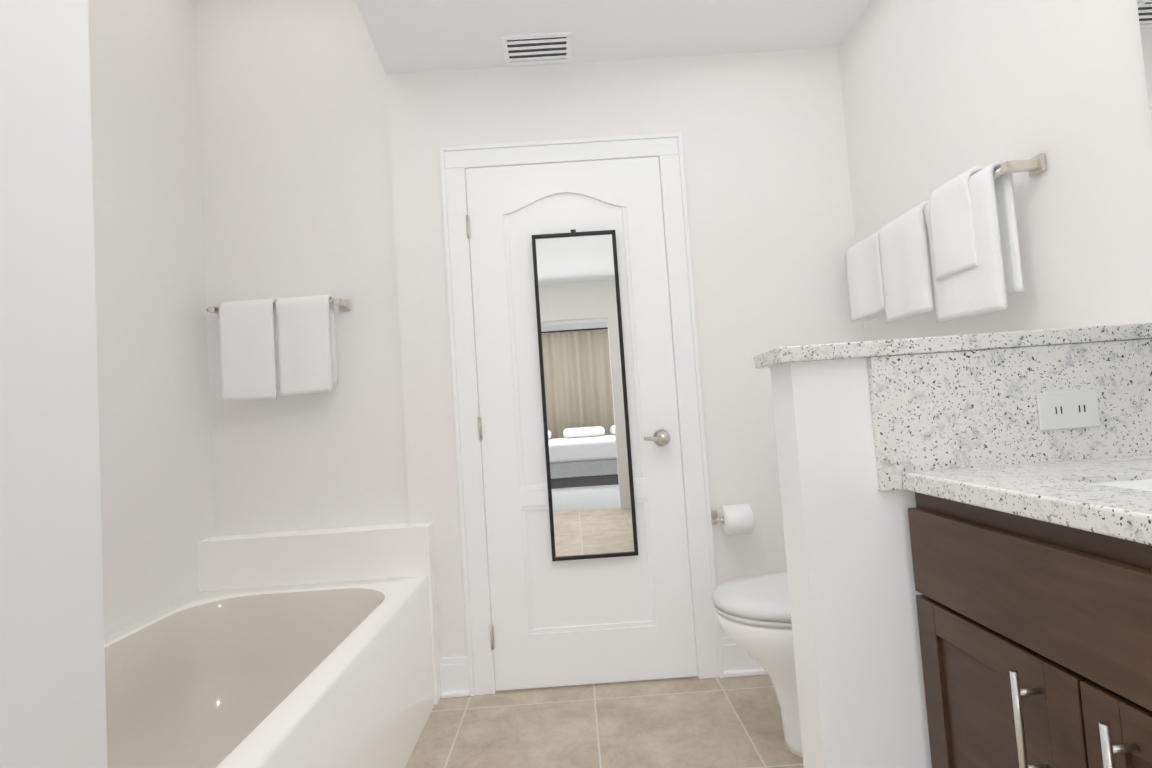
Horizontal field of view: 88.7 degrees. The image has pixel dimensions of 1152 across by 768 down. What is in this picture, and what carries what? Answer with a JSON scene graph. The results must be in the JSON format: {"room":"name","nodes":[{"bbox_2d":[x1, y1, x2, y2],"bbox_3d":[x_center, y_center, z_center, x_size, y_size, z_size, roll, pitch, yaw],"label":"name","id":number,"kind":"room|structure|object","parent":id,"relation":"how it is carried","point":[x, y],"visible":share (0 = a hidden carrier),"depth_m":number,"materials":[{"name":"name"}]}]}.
{"room":"bathroom","nodes":[
{"label":"bathroom","id":0,"kind":"room"},
{"bbox_2d":[88,0,213,637],"bbox_3d":[-1.168,-0.863,1.528,1.372,4.100,1.942,-4,-3,-1],"label":"wall","id":1,"kind":"structure","parent":0,"point":[156,493],"depth_m":2.03,"materials":[{"name":"paint"}]},
{"bbox_2d":[0,0,106,767],"bbox_3d":[-0.728,-0.888,0.623,0.298,4.000,0.125,-4,-3,-1],"label":"wall","id":2,"kind":"structure","parent":1,"relation":"attached to","point":[52,689],"depth_m":0.58,"materials":[{"name":"white paint"}]},
{"bbox_2d":[196,0,864,690],"bbox_3d":[-0.385,-0.819,2.429,3.205,4.000,0.150,-4,-3,-1],"label":"wall","id":3,"kind":"structure","parent":0,"point":[324,136],"depth_m":2.36,"materials":[{"name":"white paint"}]},
{"bbox_2d":[206,298,349,317],"bbox_3d":[-1.164,-0.301,2.312,0.524,0.044,0.086,-4,-3,-1],"label":"towel bar","id":4,"kind":"object","parent":3,"relation":"attached to","point":[343,304],"visible":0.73,"depth_m":2.28,"materials":[{"name":"silver metal"}]},
{"bbox_2d":[218,295,337,400],"bbox_3d":[-1.145,-0.137,2.271,0.415,0.393,0.069,-4,-3,-1],"label":"towel","id":5,"kind":"object","parent":4,"relation":"hanging from","point":[285,346],"visible":1,"depth_m":2.24,"materials":[{"name":"white fabric"}]},
{"bbox_2d":[466,157,696,689],"bbox_3d":[0.012,0.129,2.298,0.766,2.020,0.018,-4,-3,-1],"label":"door","id":6,"kind":"structure","parent":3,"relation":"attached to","point":[589,621],"depth_m":2.29,"materials":[{"name":"white wood"}]},
{"bbox_2d":[466,215,670,649],"bbox_3d":[-0.010,0.146,2.249,0.738,1.676,0.076,-4,-3,-1],"label":"hardware piece","id":7,"kind":"object","parent":6,"relation":"attached to","point":[661,437],"depth_m":2.23,"materials":[{"name":"silver metal"}]},
{"bbox_2d":[531,229,637,560],"bbox_3d":[0.032,0.029,2.283,0.329,1.274,0.018,-4,-3,-1],"label":"mirror","id":8,"kind":"object","parent":6,"relation":"attached to","point":[590,482],"depth_m":2.28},
{"bbox_2d":[439,132,723,695],"bbox_3d":[0.010,0.090,2.296,0.962,2.122,0.030,-4,-3,-1],"label":"door frame","id":9,"kind":"structure","parent":3,"relation":"attached to","point":[666,149],"depth_m":2.29,"materials":[{"name":"white wood"}]},
{"bbox_2d":[711,504,753,534],"bbox_3d":[0.590,0.510,2.226,0.140,0.110,0.134,-4,-3,-1],"label":"toilet paper","id":10,"kind":"object","parent":3,"relation":"attached to","point":[736,519],"visible":0.94,"depth_m":2.17,"materials":[{"name":"white paper"}]},
{"bbox_2d":[721,637,767,677],"bbox_3d":[0.871,1.024,2.251,0.630,0.140,0.037,-4,-3,-1],"label":"baseboard","id":11,"kind":"structure","parent":3,"relation":"attached to","point":[738,660],"depth_m":2.25,"materials":[{"name":"white wood"}]},
{"bbox_2d":[405,675,803,767],"bbox_3d":[-0.232,1.095,0.233,3.205,0.060,4.342,-4,-3,-1],"label":"floor","id":12,"kind":"structure","parent":0,"point":[697,722],"depth_m":1.94,"materials":[{"name":"tile"}]},
{"bbox_2d":[104,523,440,767],"bbox_3d":[-0.955,0.849,1.446,0.861,0.652,1.700,-4,-3,-1],"label":"bathtub","id":13,"kind":"object","parent":12,"relation":"on","point":[316,648],"visible":1,"depth_m":1.94,"materials":[{"name":"ceramic"}]},
{"bbox_2d":[711,572,802,757],"bbox_3d":[0.803,0.673,1.775,0.780,0.799,0.484,-4,-3,-1],"label":"toilet","id":14,"kind":"object","parent":12,"relation":"on","point":[753,613],"visible":0.29,"depth_m":1.69,"materials":[{"name":"ceramic"}]},
{"bbox_2d":[867,338,1151,767],"bbox_3d":[0.920,0.413,-0.154,0.584,1.108,2.620,-4,-3,-1],"label":"bathroom vanity","id":15,"kind":"object","parent":12,"relation":"on","point":[1031,545],"visible":1,"depth_m":0.96,"materials":[{"name":"brown wood"}]},
{"bbox_2d":[1036,389,1100,429],"bbox_3d":[0.963,0.050,1.153,0.118,0.073,0.006,-4,-3,-1],"label":"electrical outlet plate","id":16,"kind":"object","parent":15,"relation":"attached to","point":[1069,409],"visible":1,"depth_m":1.15,"materials":[{"name":"white plastic"}]},
{"bbox_2d":[355,0,871,73],"bbox_3d":[-0.401,-1.426,0.347,3.205,0.100,4.312,-4,-3,-1],"label":"ceiling","id":17,"kind":"structure","parent":0,"point":[407,36],"depth_m":2.18,"materials":[{"name":"white paint"}]},
{"bbox_2d":[500,32,571,65],"bbox_3d":[-0.149,-1.291,2.273,0.265,0.008,0.180,-4,-3,-1],"label":"ceiling air vent","id":18,"kind":"object","parent":17,"relation":"attached to","point":[537,48],"visible":1,"depth_m":2.26,"materials":[{"name":"grey metal"}]},
{"bbox_2d":[770,358,931,767],"bbox_3d":[0.833,0.488,1.214,0.737,1.108,0.120,-4,-3,-1],"label":"wall","id":19,"kind":"structure","parent":0,"point":[853,592],"depth_m":1.16,"materials":[{"name":"white paint"}]},
{"bbox_2d":[754,322,1151,368],"bbox_3d":[0.781,-0.079,1.240,0.765,0.031,0.165,-4,-3,-1],"label":"granite slab","id":20,"kind":"object","parent":19,"relation":"on","point":[852,350],"visible":0.81,"depth_m":1.16,"materials":[{"name":"white stone"}]},
{"bbox_2d":[838,0,1151,340],"bbox_3d":[1.221,-0.311,0.243,0.120,2.550,4.192,-4,-3,-1],"label":"wall","id":21,"kind":"structure","parent":0,"point":[936,94],"depth_m":1.48,"materials":[{"name":"white paint"}]},
{"bbox_2d":[845,153,1045,258],"bbox_3d":[1.084,-0.511,1.848,0.086,0.044,0.864,-4,-3,-1],"label":"towel rail","id":22,"kind":"object","parent":21,"relation":"attached to","point":[1034,166],"visible":0.38,"depth_m":1.43,"materials":[{"name":"silver metal"}]},
{"bbox_2d":[846,160,1023,322],"bbox_3d":[1.062,-0.361,1.840,0.096,0.391,0.761,-4,-3,-1],"label":"towel","id":23,"kind":"object","parent":22,"relation":"hanging from","point":[949,250],"visible":1,"depth_m":1.62,"materials":[{"name":"white fabric"}]},
{"bbox_2d":[1137,0,1151,123],"bbox_3d":[1.143,-0.593,-0.125,0.005,1.078,2.570,-4,-3,-1],"label":"vanity mirror","id":24,"kind":"object","parent":21,"relation":"attached to","point":[1145,13],"visible":1,"depth_m":1.16,"materials":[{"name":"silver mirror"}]}
]}

